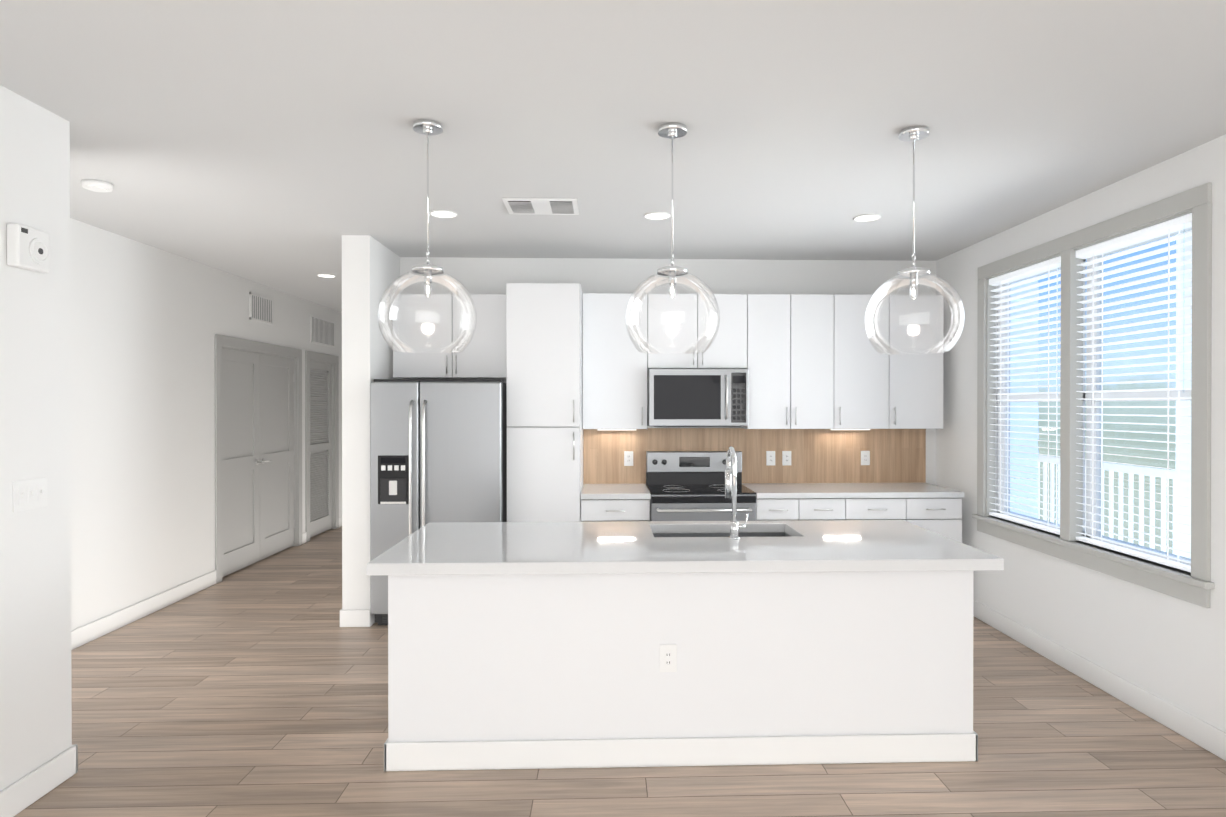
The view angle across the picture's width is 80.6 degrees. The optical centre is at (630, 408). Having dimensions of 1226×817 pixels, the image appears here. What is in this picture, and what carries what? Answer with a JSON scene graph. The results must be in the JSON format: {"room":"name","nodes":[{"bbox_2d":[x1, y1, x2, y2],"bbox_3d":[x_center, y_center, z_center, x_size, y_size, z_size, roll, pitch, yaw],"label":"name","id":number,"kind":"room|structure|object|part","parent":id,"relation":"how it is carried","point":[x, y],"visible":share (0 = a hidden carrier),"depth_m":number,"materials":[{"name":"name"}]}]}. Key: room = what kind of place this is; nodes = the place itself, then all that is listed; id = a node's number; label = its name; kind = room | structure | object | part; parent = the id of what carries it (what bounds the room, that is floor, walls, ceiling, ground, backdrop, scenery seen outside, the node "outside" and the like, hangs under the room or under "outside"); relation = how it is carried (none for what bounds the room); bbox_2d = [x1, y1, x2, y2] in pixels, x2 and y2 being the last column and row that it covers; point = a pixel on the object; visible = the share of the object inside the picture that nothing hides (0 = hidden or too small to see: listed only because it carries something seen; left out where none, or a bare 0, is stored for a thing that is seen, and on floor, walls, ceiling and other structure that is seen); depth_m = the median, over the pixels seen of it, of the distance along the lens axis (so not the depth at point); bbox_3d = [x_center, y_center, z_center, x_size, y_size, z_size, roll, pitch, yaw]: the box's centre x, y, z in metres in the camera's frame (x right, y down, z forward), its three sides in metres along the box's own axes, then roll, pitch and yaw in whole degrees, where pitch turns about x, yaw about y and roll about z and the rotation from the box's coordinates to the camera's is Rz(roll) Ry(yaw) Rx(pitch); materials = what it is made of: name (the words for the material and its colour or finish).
{"room":"kitchen","nodes":[
{"label":"kitchen","id":0,"kind":"room"},
{"bbox_2d":[0,85,71,791],"bbox_3d":[-2.317,0.181,0.308,0.120,2.740,5.450,0,0,-2],"label":"wall","id":1,"kind":"structure","parent":0,"point":[35,612],"depth_m":2.81,"materials":[{"name":"white paint"}]},
{"bbox_2d":[7,223,49,272],"bbox_3d":[-2.315,-0.615,2.786,0.053,0.160,0.160,0,0,-2],"label":"detector","id":2,"kind":"object","parent":1,"relation":"attached to","point":[28,248],"visible":1,"depth_m":2.75,"materials":[{"name":"white plastic"}]},
{"bbox_2d":[12,477,46,511],"bbox_3d":[-2.334,0.334,2.817,0.016,0.118,0.166,0,0,-2],"label":"switch plate","id":3,"kind":"object","parent":1,"relation":"attached to","point":[28,494],"visible":1,"depth_m":2.81,"materials":[{"name":"white plastic"}]},
{"bbox_2d":[0,744,77,816],"bbox_3d":[-2.251,1.491,0.384,0.015,0.120,5.345,0,0,-2],"label":"baseboard","id":4,"kind":"structure","parent":1,"relation":"attached to","point":[26,791],"depth_m":2.84,"materials":[{"name":"white paint"}]},
{"bbox_2d":[70,218,341,630],"bbox_3d":[-3.680,0.152,6.565,0.120,2.740,7.150,0,0,-2],"label":"wall","id":5,"kind":"structure","parent":0,"point":[147,322],"depth_m":5.34,"materials":[{"name":"white paint"}]},
{"bbox_2d":[71,570,215,649],"bbox_3d":[-3.547,1.471,4.640,0.015,0.120,3.280,0,0,-2],"label":"baseboard","id":6,"kind":"structure","parent":5,"relation":"attached to","point":[80,636],"depth_m":5.22,"materials":[{"name":"white paint"}]},
{"bbox_2d":[222,348,293,576],"bbox_3d":[-3.688,0.480,7.157,0.035,2.054,1.560,0,0,-2],"label":"closet door leaf","id":7,"kind":"structure","parent":5,"relation":"in","point":[257,424],"depth_m":7.09,"materials":[{"name":"grey paint"}]},
{"bbox_2d":[256,459,271,464],"bbox_3d":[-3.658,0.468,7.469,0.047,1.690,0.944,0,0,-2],"label":"door handle","id":8,"kind":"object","parent":7,"relation":"attached to","point":[258,461],"depth_m":7.20,"materials":[{"name":"silver metal"}]},
{"bbox_2d":[249,292,272,324],"bbox_3d":[-3.633,-0.981,7.117,0.012,0.260,0.460,0,0,-2],"label":"air vent","id":9,"kind":"object","parent":5,"relation":"in","point":[260,308],"visible":1,"depth_m":7.09,"materials":[{"name":"white plastic"}]},
{"bbox_2d":[214,334,338,583],"bbox_3d":[-3.705,0.432,7.706,0.128,2.170,2.870,0,0,-2],"label":"door frame","id":10,"kind":"structure","parent":5,"relation":"attached to","point":[223,341],"depth_m":7.95,"materials":[{"name":"grey paint"}]},
{"bbox_2d":[310,361,331,537],"bbox_3d":[-3.727,0.473,8.651,0.059,2.054,0.770,0,0,-2],"label":"door leaf","id":11,"kind":"structure","parent":5,"relation":"in","point":[320,447],"depth_m":8.72,"materials":[{"name":"grey paint"}]},
{"bbox_2d":[310,315,334,347],"bbox_3d":[-3.686,-0.918,8.666,0.012,0.320,0.740,0,0,-2],"label":"air vent","id":12,"kind":"object","parent":5,"relation":"in","point":[322,331],"visible":1,"depth_m":8.63,"materials":[{"name":"white plastic"}]},
{"bbox_2d":[342,235,399,625],"bbox_3d":[-2.008,0.147,7.628,0.195,2.740,5.140,0,0,-2],"label":"wall","id":13,"kind":"structure","parent":0,"point":[370,269],"depth_m":5.06,"materials":[{"name":"white paint"}]},
{"bbox_2d":[340,609,367,626],"bbox_3d":[-2.113,1.457,7.622,0.015,0.120,5.155,0,0,-2],"label":"baseboard","id":14,"kind":"structure","parent":13,"relation":"attached to","point":[346,616],"depth_m":5.05,"materials":[{"name":"white paint"}]},
{"bbox_2d":[0,0,1225,312],"bbox_3d":[-0.475,-1.246,4.091,7.600,0.080,12.900,0,0,-2],"label":"ceiling","id":15,"kind":"structure","parent":0,"point":[278,144],"depth_m":2.98,"materials":[{"name":"white paint"}]},
{"bbox_2d":[81,179,112,191],"bbox_3d":[-2.848,-1.186,3.861,0.140,0.037,0.140,0,0,-2],"label":"recessed light","id":16,"kind":"object","parent":15,"relation":"attached to","point":[94,185],"visible":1,"depth_m":3.82,"materials":[{"name":"white plastic"}]},
{"bbox_2d":[317,274,335,277],"bbox_3d":[-2.782,-1.215,6.614,0.168,0.012,0.168,0,0,-2],"label":"recessed light","id":17,"kind":"object","parent":15,"relation":"in","point":[326,275],"visible":1,"depth_m":6.60,"materials":[{"name":"white plastic"}]},
{"bbox_2d":[378,119,476,352],"bbox_3d":[-0.858,-0.722,3.060,0.404,0.957,0.404,0,0,-2],"label":"pendant light","id":18,"kind":"object","parent":15,"relation":"hanging from","point":[427,270],"visible":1,"depth_m":3.10,"materials":[{"name":"clear glass"}]},
{"bbox_3d":[-0.858,-0.409,3.061,0.404,0.330,0.404,0,0,-2],"label":"lamp shade","id":19,"kind":"part","parent":18,"relation":"part of","materials":[{"name":"clear glass"}]},
{"bbox_2d":[430,210,456,217],"bbox_3d":[-1.158,-1.205,4.478,0.168,0.012,0.168,0,0,-2],"label":"recessed light","id":20,"kind":"object","parent":15,"relation":"in","point":[443,214],"visible":1,"depth_m":4.47,"materials":[{"name":"white plastic"}]},
{"bbox_2d":[502,198,578,214],"bbox_3d":[-0.527,-1.200,4.305,0.430,0.014,0.330,0,0,-2],"label":"ceiling vent","id":21,"kind":"object","parent":15,"relation":"in","point":[555,206],"visible":1,"depth_m":4.27,"materials":[{"name":"white plastic"}]},
{"bbox_2d":[644,212,670,219],"bbox_3d":[0.168,-1.206,4.524,0.168,0.012,0.168,0,0,-2],"label":"recessed light","id":22,"kind":"object","parent":15,"relation":"in","point":[657,215],"visible":1,"depth_m":4.51,"materials":[{"name":"white plastic"}]},
{"bbox_2d":[625,122,719,353],"bbox_3d":[0.180,-0.723,3.095,0.404,0.957,0.404,0,0,-2],"label":"pendant light","id":23,"kind":"object","parent":15,"relation":"hanging from","point":[672,131],"visible":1,"depth_m":3.15,"materials":[{"name":"clear glass"}]},
{"bbox_3d":[0.180,-0.409,3.097,0.404,0.330,0.404,0,0,-2],"label":"lamp shade","id":24,"kind":"part","parent":23,"relation":"part of","materials":[{"name":"clear glass"}]},
{"bbox_2d":[853,214,880,221],"bbox_3d":[1.496,-1.206,4.569,0.168,0.012,0.168,0,0,-2],"label":"recessed light","id":25,"kind":"object","parent":15,"relation":"in","point":[866,217],"visible":1,"depth_m":4.56,"materials":[{"name":"white plastic"}]},
{"bbox_2d":[865,126,964,353],"bbox_3d":[1.227,-0.723,3.131,0.404,0.957,0.404,0,0,-2],"label":"pendant light","id":26,"kind":"object","parent":15,"relation":"hanging from","point":[943,287],"visible":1,"depth_m":3.16,"materials":[{"name":"clear glass"}]},
{"bbox_3d":[1.227,-0.409,3.132,0.404,0.330,0.404,0,0,-2],"label":"lamp shade","id":27,"kind":"part","parent":26,"relation":"part of","materials":[{"name":"clear glass"}]},
{"bbox_2d":[14,526,1225,816],"bbox_3d":[-0.475,1.563,4.104,7.600,0.060,12.900,0,0,-2],"label":"floor","id":28,"kind":"structure","parent":0,"point":[258,688],"depth_m":3.22,"materials":[{"name":"brown wood"}]},
{"bbox_2d":[370,379,506,624],"bbox_3d":[-1.366,0.660,5.372,0.905,1.735,0.834,0,0,-2],"label":"refrigerator","id":29,"kind":"object","parent":28,"relation":"on","point":[438,450],"visible":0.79,"depth_m":5.02,"materials":[{"name":"silver metal"}]},
{"bbox_3d":[-1.644,0.494,5.010,0.215,0.340,0.020,0,0,-2],"label":"dispenser panel","id":30,"kind":"part","parent":29,"relation":"part of","materials":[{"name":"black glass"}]},
{"bbox_3d":[-1.467,0.429,4.986,0.112,0.977,0.072,0,0,-2],"label":"handle","id":31,"kind":"part","parent":29,"relation":"part of","materials":[{"name":"silver metal"}]},
{"bbox_2d":[506,283,582,521],"bbox_3d":[-0.637,0.312,5.501,0.530,2.430,0.681,0,0,-2],"label":"pantry cabinet","id":32,"kind":"object","parent":28,"relation":"on","point":[544,401],"visible":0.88,"depth_m":5.19,"materials":[{"name":"white wood"}]},
{"bbox_2d":[581,495,650,521],"bbox_3d":[-0.118,1.089,5.543,0.502,0.876,0.615,0,0,-2],"label":"base cabinet","id":33,"kind":"object","parent":28,"relation":"on","point":[592,510],"depth_m":5.23,"materials":[{"name":"white wood"}]},
{"bbox_2d":[581,484,648,498],"bbox_3d":[-0.117,0.631,5.526,0.503,0.040,0.645,0,0,-2],"label":"countertop","id":34,"kind":"structure","parent":33,"relation":"on","point":[589,491],"depth_m":5.34,"materials":[{"name":"white stone"}]},
{"bbox_2d":[384,572,977,770],"bbox_3d":[0.220,1.104,3.527,2.560,0.866,0.854,0,0,-2],"label":"kitchen island","id":35,"kind":"object","parent":28,"relation":"on","point":[534,645],"depth_m":3.11,"materials":[{"name":"white"}]},
{"bbox_2d":[660,644,676,671],"bbox_3d":[0.163,1.075,3.109,0.074,0.118,0.008,0,0,-2],"label":"outlet","id":36,"kind":"object","parent":35,"relation":"attached to","point":[668,652],"depth_m":3.11,"materials":[{"name":"white plastic"}]},
{"bbox_2d":[367,520,1003,575],"bbox_3d":[0.226,0.646,3.463,2.616,0.050,1.020,0,0,-2],"label":"island countertop","id":37,"kind":"structure","parent":35,"relation":"on","point":[620,548],"depth_m":3.19,"materials":[{"name":"white stone"}]},
{"bbox_2d":[653,533,789,536],"bbox_3d":[0.475,0.770,3.693,0.750,0.199,0.400,0,0,-2],"label":"sink basin","id":38,"kind":"object","parent":37,"relation":"in","point":[655,534],"depth_m":3.88,"materials":[{"name":"silver metal"}]},
{"bbox_2d":[725,446,747,539],"bbox_3d":[0.511,0.403,3.526,0.092,0.436,0.214,0,0,-2],"label":"faucet","id":39,"kind":"object","parent":37,"relation":"on","point":[730,483],"visible":1,"depth_m":3.44,"materials":[{"name":"silver metal"}]},
{"bbox_2d":[646,451,756,520],"bbox_3d":[0.520,0.937,5.515,0.769,1.180,0.713,0,0,-2],"label":"range","id":40,"kind":"object","parent":28,"relation":"on","point":[685,485],"visible":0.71,"depth_m":5.50,"materials":[{"name":"silver metal"}]},
{"bbox_3d":[0.531,1.052,5.204,0.759,0.833,0.091,0,0,-2],"label":"door","id":41,"kind":"part","parent":40,"relation":"part of","materials":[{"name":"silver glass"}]},
{"bbox_2d":[756,495,848,520],"bbox_3d":[1.235,1.089,5.589,0.661,0.876,0.615,0,0,-2],"label":"base cabinet","id":42,"kind":"object","parent":28,"relation":"on","point":[766,509],"depth_m":5.28,"materials":[{"name":"white wood"}]},
{"bbox_2d":[849,499,961,542],"bbox_3d":[2.000,1.089,5.615,0.870,0.876,0.615,0,0,-2],"label":"base cabinet","id":43,"kind":"object","parent":28,"relation":"on","point":[934,508],"depth_m":5.31,"materials":[{"name":"white wood"}]},
{"bbox_2d":[742,483,963,498],"bbox_3d":[1.670,0.631,5.586,1.532,0.040,0.645,0,0,-2],"label":"countertop","id":44,"kind":"structure","parent":43,"relation":"on","point":[763,490],"depth_m":5.34,"materials":[{"name":"white stone"}]},
{"bbox_2d":[400,257,935,484],"bbox_3d":[0.331,0.155,5.936,4.365,2.740,0.120,0,0,-2],"label":"wall","id":45,"kind":"structure","parent":0,"point":[716,276],"depth_m":5.88,"materials":[{"name":"white paint"}]},
{"bbox_2d":[393,294,505,378],"bbox_3d":[-1.360,-0.553,5.652,0.897,0.640,0.323,0,0,-2],"label":"upper cabinet","id":46,"kind":"object","parent":45,"relation":"attached to","point":[484,357],"depth_m":5.49,"materials":[{"name":"white wood"}]},
{"bbox_2d":[582,293,648,429],"bbox_3d":[-0.124,-0.362,5.693,0.502,1.043,0.328,0,0,-2],"label":"upper cabinet","id":47,"kind":"object","parent":45,"relation":"attached to","point":[614,373],"depth_m":5.53,"materials":[{"name":"white wood"}]},
{"bbox_2d":[649,294,748,368],"bbox_3d":[0.511,-0.596,5.713,0.768,0.575,0.328,0,0,-2],"label":"upper cabinet","id":48,"kind":"object","parent":45,"relation":"attached to","point":[729,349],"depth_m":5.55,"materials":[{"name":"white wood"}]},
{"bbox_2d":[648,369,748,426],"bbox_3d":[0.513,-0.081,5.656,0.760,0.445,0.445,0,0,-2],"label":"over-the-range microwave","id":49,"kind":"object","parent":48,"relation":"attached to","point":[697,397],"visible":0.98,"depth_m":5.48,"materials":[{"name":"silver metal"}]},
{"bbox_2d":[583,428,925,483],"bbox_3d":[1.022,0.384,5.893,2.806,0.450,0.012,0,0,-2],"label":"backsplash panel","id":50,"kind":"object","parent":45,"relation":"attached to","point":[834,456],"visible":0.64,"depth_m":5.89,"materials":[{"name":"brown wood"}]},
{"bbox_2d":[624,451,632,465],"bbox_3d":[-0.013,0.405,5.847,0.074,0.118,0.008,0,0,-2],"label":"outlet","id":51,"kind":"object","parent":50,"relation":"attached to","point":[628,455],"depth_m":5.84,"materials":[{"name":"white plastic"}]},
{"bbox_2d":[766,451,774,464],"bbox_3d":[1.144,0.405,5.886,0.074,0.118,0.008,0,0,-2],"label":"outlet","id":52,"kind":"object","parent":50,"relation":"attached to","point":[770,458],"depth_m":5.88,"materials":[{"name":"white plastic"}]},
{"bbox_2d":[782,451,790,464],"bbox_3d":[1.275,0.405,5.891,0.074,0.118,0.008,0,0,-2],"label":"outlet","id":53,"kind":"object","parent":50,"relation":"attached to","point":[786,455],"depth_m":5.89,"materials":[{"name":"white plastic"}]},
{"bbox_2d":[861,451,869,464],"bbox_3d":[1.922,0.405,5.913,0.074,0.118,0.008,0,0,-2],"label":"outlet","id":54,"kind":"object","parent":50,"relation":"attached to","point":[865,455],"depth_m":5.91,"materials":[{"name":"white plastic"}]},
{"bbox_2d":[739,294,836,429],"bbox_3d":[1.231,-0.362,5.739,0.674,1.043,0.328,0,0,-2],"label":"upper cabinet","id":55,"kind":"object","parent":45,"relation":"attached to","point":[813,361],"depth_m":5.57,"materials":[{"name":"white wood"}]},
{"bbox_2d":[837,295,892,429],"bbox_3d":[1.784,-0.362,5.758,0.432,1.043,0.328,0,0,-2],"label":"upper cabinet","id":56,"kind":"object","parent":45,"relation":"attached to","point":[864,375],"depth_m":5.59,"materials":[{"name":"white wood"}]},
{"bbox_2d":[893,295,943,428],"bbox_3d":[2.215,-0.362,5.772,0.430,1.043,0.328,0,0,-2],"label":"upper cabinet","id":57,"kind":"object","parent":45,"relation":"attached to","point":[917,376],"depth_m":5.61,"materials":[{"name":"white wood"}]},
{"bbox_2d":[936,134,1225,731],"bbox_3d":[2.725,0.173,1.955,0.150,2.740,8.400,0,0,-2],"label":"wall","id":58,"kind":"structure","parent":0,"point":[1169,649],"depth_m":3.91,"materials":[{"name":"white paint"}]},
{"bbox_2d":[972,183,1214,607],"bbox_3d":[2.617,-0.062,4.247,0.180,1.910,2.050,0,0,-2],"label":"window","id":59,"kind":"structure","parent":58,"relation":"in","point":[1196,586],"depth_m":4.14,"materials":[{"name":"glass"}]},
{"bbox_2d":[989,213,1191,571],"bbox_3d":[2.604,-0.076,4.246,0.067,1.674,1.790,0,0,-2],"label":"window blinds","id":60,"kind":"object","parent":59,"relation":"attached to","point":[1164,228],"visible":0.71,"depth_m":3.94,"materials":[{"name":"white plastic"}]},
{"bbox_2d":[973,600,1225,760],"bbox_3d":[2.654,1.485,1.599,0.015,0.120,7.440,0,0,-2],"label":"baseboard","id":61,"kind":"structure","parent":58,"relation":"attached to","point":[1196,730],"depth_m":3.83,"materials":[{"name":"white paint"}]},
{"bbox_2d":[1010,230,1191,558],"bbox_3d":[3.453,0.271,4.832,1.500,4.518,6.500,0,0,-2],"label":"balcony","id":62,"kind":"object","parent":58,"relation":"attached to","point":[1182,493],"depth_m":5.82,"materials":[{"name":"white"}]},
{"label":"outside","id":63,"kind":"structure","parent":0,"visible":0},
{"bbox_2d":[1014,235,1175,553],"bbox_3d":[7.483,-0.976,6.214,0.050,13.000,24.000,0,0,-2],"label":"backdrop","id":64,"kind":"structure","parent":63,"point":[1130,435],"depth_m":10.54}
]}

